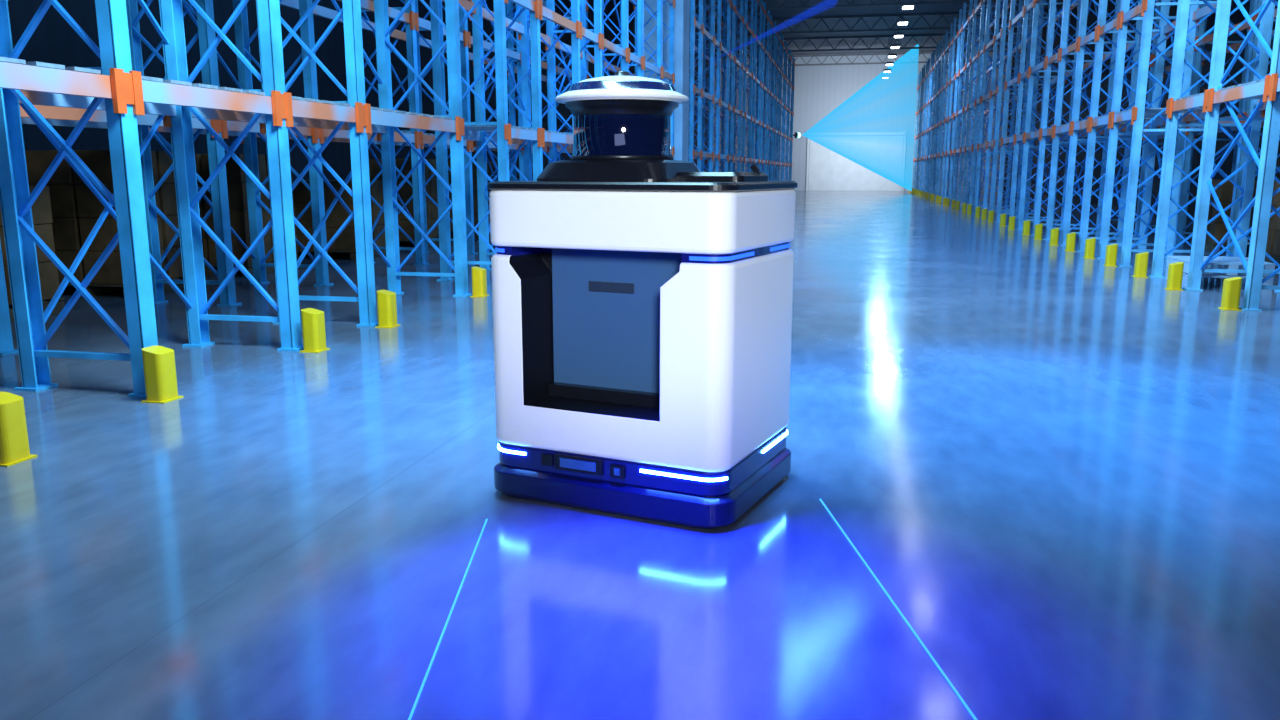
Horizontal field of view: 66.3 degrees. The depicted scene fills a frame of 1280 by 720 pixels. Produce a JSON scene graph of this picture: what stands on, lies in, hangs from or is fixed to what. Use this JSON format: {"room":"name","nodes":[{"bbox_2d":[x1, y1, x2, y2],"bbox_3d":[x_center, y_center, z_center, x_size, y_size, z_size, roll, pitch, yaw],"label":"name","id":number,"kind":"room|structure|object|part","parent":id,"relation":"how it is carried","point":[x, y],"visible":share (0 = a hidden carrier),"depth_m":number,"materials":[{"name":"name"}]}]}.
{"room":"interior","nodes":[
{"label":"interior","id":0,"kind":"room"},
{"bbox_2d":[8,0,707,179],"bbox_3d":[-3.516,-9.648,32.773,0.200,9.200,79.000,2,11,12],"label":"wall","id":1,"kind":"structure","parent":0,"point":[53,41],"depth_m":18.70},
{"bbox_2d":[0,190,1279,719],"bbox_3d":[6.601,-4.623,31.517,20.900,0.205,79.401,2,11,12],"label":"floor","id":2,"kind":"structure","parent":0,"point":[1060,468],"depth_m":3.67,"materials":[{"name":"concrete"}]},
{"bbox_2d":[0,392,37,466],"bbox_3d":[-2.894,0.309,4.465,0.150,0.310,0.170,2,11,12],"label":"guard","id":3,"kind":"object","parent":2,"relation":"on","point":[14,443],"visible":1,"depth_m":4.44,"materials":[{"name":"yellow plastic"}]},
{"bbox_2d":[0,186,64,321],"bbox_3d":[-6.108,-0.936,8.660,1.200,1.175,1.200,2,11,12],"label":"cardboard boxes","id":4,"kind":"object","parent":2,"relation":"on","point":[41,208],"visible":0.32,"depth_m":8.96,"materials":[{"name":"cardboard"}]},
{"bbox_2d":[25,150,183,298],"bbox_3d":[-5.743,-1.514,10.761,1.200,1.520,1.200,2,11,12],"label":"cardboard boxes","id":5,"kind":"object","parent":2,"relation":"on","point":[75,208],"visible":0.28,"depth_m":10.22,"materials":[{"name":"cardboard"}]},
{"bbox_2d":[141,345,183,403],"bbox_3d":[-2.773,0.079,5.665,0.150,0.310,0.170,2,11,12],"label":"guard","id":6,"kind":"object","parent":2,"relation":"on","point":[159,366],"visible":1,"depth_m":5.61,"materials":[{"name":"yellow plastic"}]},
{"bbox_2d":[0,0,471,397],"bbox_3d":[-2.955,-3.508,6.876,0.960,6.900,6.520,2,11,12],"label":"rack","id":7,"kind":"object","parent":2,"relation":"on","point":[123,93],"visible":0.95,"depth_m":6.97,"materials":[{"name":"blue metal"}]},
{"bbox_2d":[195,154,299,276],"bbox_3d":[-5.377,-1.924,12.893,1.200,1.520,1.200,2,11,12],"label":"cardboard boxes","id":8,"kind":"object","parent":2,"relation":"on","point":[236,177],"visible":0.21,"depth_m":12.31,"materials":[{"name":"cardboard"}]},
{"bbox_2d":[0,0,588,355],"bbox_3d":[-3.809,-4.550,12.306,1.000,6.900,20.870,2,11,12],"label":"rack","id":9,"kind":"object","parent":2,"relation":"on","point":[55,116],"visible":0.38,"depth_m":11.19,"materials":[{"name":"blue metal"}]},
{"bbox_2d":[300,308,329,352],"bbox_3d":[-2.408,-0.222,7.235,0.150,0.310,0.170,2,11,12],"label":"guard","id":10,"kind":"object","parent":2,"relation":"on","point":[313,320],"visible":1,"depth_m":7.18,"materials":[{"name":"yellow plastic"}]},
{"bbox_2d":[292,180,385,260],"bbox_3d":[-4.676,-2.188,15.189,1.200,1.175,1.200,2,11,12],"label":"cardboard boxes","id":11,"kind":"object","parent":2,"relation":"on","point":[344,245],"visible":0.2,"depth_m":14.63,"materials":[{"name":"cardboard"}]},
{"bbox_2d":[375,290,399,327],"bbox_3d":[-2.160,-0.440,8.368,0.150,0.310,0.170,2,11,12],"label":"guard","id":12,"kind":"object","parent":2,"relation":"on","point":[386,300],"visible":1,"depth_m":8.31,"materials":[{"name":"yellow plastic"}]},
{"bbox_2d":[369,159,438,246],"bbox_3d":[-4.268,-2.804,17.481,1.200,1.520,1.200,2,11,12],"label":"cardboard boxes","id":13,"kind":"object","parent":2,"relation":"on","point":[405,192],"visible":0.15,"depth_m":16.93,"materials":[{"name":"cardboard"}]},
{"bbox_2d":[448,161,493,238],"bbox_3d":[-3.720,-3.283,19.977,1.200,1.520,1.200,2,11,12],"label":"cardboard boxes","id":14,"kind":"object","parent":2,"relation":"on","point":[474,167],"visible":0.05,"depth_m":19.43,"materials":[{"name":"cardboard"}]},
{"bbox_2d":[470,267,488,296],"bbox_3d":[-1.709,-0.834,10.423,0.150,0.310,0.170,2,11,12],"label":"guard","id":15,"kind":"object","parent":2,"relation":"on","point":[479,278],"visible":1,"depth_m":10.36,"materials":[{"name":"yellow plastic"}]},
{"bbox_2d":[493,162,532,180],"bbox_3d":[-3.186,-3.839,22.878,1.200,1.520,1.200,2,11,12],"label":"wooden pallet","id":16,"kind":"object","parent":2,"relation":"on","point":[518,174],"visible":0.02,"depth_m":22.18,"materials":[{"name":"wood"}]},
{"bbox_2d":[430,0,675,280],"bbox_3d":[-0.832,-5.708,16.483,0.960,7.600,11.170,2,11,12],"label":"rack","id":17,"kind":"object","parent":2,"relation":"on","point":[535,137],"visible":0.52,"depth_m":12.99,"materials":[{"name":"blue metal"}]},
{"bbox_2d":[487,71,797,528],"bbox_3d":[0.028,-0.303,3.998,1.050,1.688,0.870,5,12,25],"label":"robot","id":18,"kind":"object","parent":2,"relation":"on","point":[642,297],"visible":1,"depth_m":3.72,"materials":[{"name":"white plastic"}]},
{"bbox_3d":[-0.103,-0.136,3.854,0.577,0.615,0.055,5,12,25],"label":"niche panel","id":19,"kind":"part","parent":18,"relation":"part of","materials":[{"name":"plastic"}]},
{"bbox_3d":[0.028,-0.700,3.922,1.032,0.032,0.852,5,12,25],"label":"plate","id":20,"kind":"part","parent":18,"relation":"part of","materials":[{"name":"black plastic"}]},
{"bbox_2d":[644,0,689,161],"bbox_3d":[0.621,-7.764,22.956,1.100,9.200,1.100,2,11,12],"label":"rack","id":21,"kind":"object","parent":2,"relation":"on","point":[682,9],"depth_m":22.65,"materials":[{"name":"blue metal"}]},
{"bbox_2d":[688,0,794,180],"bbox_3d":[5.171,-11.350,43.769,0.960,8.400,40.570,2,11,12],"label":"rack","id":22,"kind":"object","parent":2,"relation":"on","point":[762,134],"visible":0.8,"depth_m":36.02,"materials":[{"name":"blue metal"}]},
{"bbox_2d":[793,132,800,137],"bbox_3d":[10.212,-14.614,63.702,0.490,0.360,0.360,2,11,12],"label":"scanner","id":23,"kind":"object","parent":22,"relation":"attached to","point":[797,134],"visible":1,"depth_m":63.56,"materials":[{"name":"white plastic"}]},
{"bbox_2d":[802,44,918,191],"bbox_3d":[13.717,-15.177,61.861,7.196,8.900,0.001,5,12,26],"label":"beam","id":24,"kind":"structure","parent":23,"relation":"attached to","point":[874,128],"depth_m":61.31,"materials":[{"name":"blue"}]},
{"bbox_2d":[794,188,1075,251],"bbox_3d":[8.157,-6.128,38.022,7.560,0.310,56.470,2,11,12],"label":"guard","id":25,"kind":"object","parent":2,"relation":"on","point":[1054,233],"visible":0.43,"depth_m":23.77,"materials":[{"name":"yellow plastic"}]},
{"bbox_2d":[912,0,1043,218],"bbox_3d":[14.289,-11.126,44.988,1.100,7.500,38.670,2,11,12],"label":"rack","id":26,"kind":"object","parent":2,"relation":"on","point":[932,136],"visible":0.91,"depth_m":35.44,"materials":[{"name":"blue metal"}]},
{"bbox_2d":[1083,238,1095,258],"bbox_3d":[6.902,-1.718,15.030,0.150,0.310,0.170,2,11,12],"label":"guard","id":27,"kind":"object","parent":2,"relation":"on","point":[1089,253],"visible":1,"depth_m":14.97,"materials":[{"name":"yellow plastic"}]},
{"bbox_2d":[994,0,1216,266],"bbox_3d":[8.601,-6.054,19.085,1.100,7.300,12.870,2,11,12],"label":"rack","id":28,"kind":"object","parent":2,"relation":"on","point":[1134,119],"visible":0.88,"depth_m":16.88,"materials":[{"name":"blue metal"}]},
{"bbox_2d":[1104,244,1117,266],"bbox_3d":[6.628,-1.478,13.782,0.150,0.310,0.170,2,11,12],"label":"guard","id":29,"kind":"object","parent":2,"relation":"on","point":[1111,250],"visible":1,"depth_m":13.72,"materials":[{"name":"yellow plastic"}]},
{"bbox_2d":[1132,252,1148,277],"bbox_3d":[6.312,-1.202,12.342,0.150,0.310,0.170,2,11,12],"label":"guard","id":30,"kind":"object","parent":2,"relation":"on","point":[1141,259],"visible":1,"depth_m":12.28,"materials":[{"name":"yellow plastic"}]},
{"bbox_2d":[1164,262,1183,290],"bbox_3d":[6.008,-0.944,11.000,0.150,0.310,0.170,2,11,12],"label":"guard","id":31,"kind":"object","parent":2,"relation":"on","point":[1175,270],"visible":1,"depth_m":10.94,"materials":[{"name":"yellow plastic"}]},
{"bbox_2d":[1110,0,1279,256],"bbox_3d":[9.572,-5.029,14.538,1.000,7.000,15.570,2,11,12],"label":"rack","id":32,"kind":"object","parent":2,"relation":"on","point":[1199,59],"visible":0.19,"depth_m":17.19,"materials":[{"name":"blue metal"}]},
{"bbox_2d":[1147,0,1279,310],"bbox_3d":[6.421,-4.148,9.149,1.100,7.300,5.170,2,11,12],"label":"rack","id":33,"kind":"object","parent":2,"relation":"on","point":[1263,91],"visible":0.91,"depth_m":10.63,"materials":[{"name":"blue metal"}]},
{"bbox_2d":[1165,256,1275,289],"bbox_3d":[6.801,-1.037,11.537,0.850,0.290,0.950,2,11,12],"label":"pallet","id":34,"kind":"object","parent":2,"relation":"on","point":[1217,279],"visible":0.53,"depth_m":11.34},
{"bbox_2d":[1218,277,1241,310],"bbox_3d":[5.680,-0.640,9.412,0.150,0.310,0.170,2,11,12],"label":"guard","id":35,"kind":"object","parent":2,"relation":"on","point":[1231,292],"visible":1,"depth_m":9.35,"materials":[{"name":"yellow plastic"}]},
{"bbox_2d":[1204,180,1256,252],"bbox_3d":[9.825,-2.390,16.239,0.720,1.175,0.720,2,11,12],"label":"cardboard boxes","id":36,"kind":"object","parent":2,"relation":"on","point":[1217,228],"visible":0.27,"depth_m":16.01,"materials":[{"name":"cardboard"}]},
{"bbox_2d":[1264,181,1279,266],"bbox_3d":[9.277,-1.911,13.743,0.720,1.175,0.720,2,11,12],"label":"cardboard boxes","id":37,"kind":"object","parent":2,"relation":"on","point":[1273,237],"visible":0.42,"depth_m":13.82,"materials":[{"name":"cardboard"}]},
{"bbox_2d":[1274,159,1279,180],"bbox_3d":[11.809,-2.729,17.093,1.100,1.520,1.100,2,11,12],"label":"wooden pallet","id":38,"kind":"object","parent":2,"relation":"on","point":[1277,175],"visible":0.02,"depth_m":17.45,"materials":[{"name":"wood"}]},
{"bbox_2d":[713,52,1011,190],"bbox_3d":[14.943,-16.530,68.650,20.500,9.200,0.200,2,11,12],"label":"wall","id":39,"kind":"structure","parent":0,"point":[819,90],"depth_m":68.50,"materials":[{"name":"white paint"}]},
{"bbox_2d":[806,139,903,190],"bbox_3d":[15.152,-13.946,68.923,6.800,4.020,0.100,2,11,12],"label":"door","id":40,"kind":"structure","parent":39,"relation":"in","point":[847,175],"depth_m":69.25,"materials":[{"name":"white metal"}]},
{"bbox_2d":[695,0,1071,58],"bbox_3d":[6.601,-13.853,29.746,20.900,0.200,79.400,2,11,12],"label":"ceiling","id":41,"kind":"structure","parent":0,"point":[931,8],"depth_m":53.44,"materials":[{"name":"grey metal"}]},
{"bbox_2d":[763,0,835,34],"bbox_3d":[4.582,-10.777,30.965,0.295,4.300,15.988,5,12,23],"label":"beam","id":42,"kind":"structure","parent":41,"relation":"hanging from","point":[828,1],"depth_m":33.52,"materials":[{"name":"blue metal"}]},
{"bbox_2d":[634,0,1061,67],"bbox_3d":[8.004,-14.360,35.070,20.400,0.790,64.180,2,11,12],"label":"roof truss","id":43,"kind":"object","parent":41,"relation":"attached to","point":[943,1],"visible":0.45,"depth_m":50.98,"materials":[{"name":"grey metal"}]},
{"bbox_2d":[884,0,914,72],"bbox_3d":[8.995,-13.162,31.958,0.420,1.990,64.620,2,11,12],"label":"ceiling lights","id":44,"kind":"object","parent":41,"relation":"attached to","point":[909,5],"depth_m":43.52},
{"bbox_2d":[1003,0,1279,215],"bbox_3d":[16.719,-8.826,28.491,0.200,9.200,79.000,2,11,12],"label":"wall","id":45,"kind":"structure","parent":0,"point":[1237,16],"depth_m":40.26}
]}

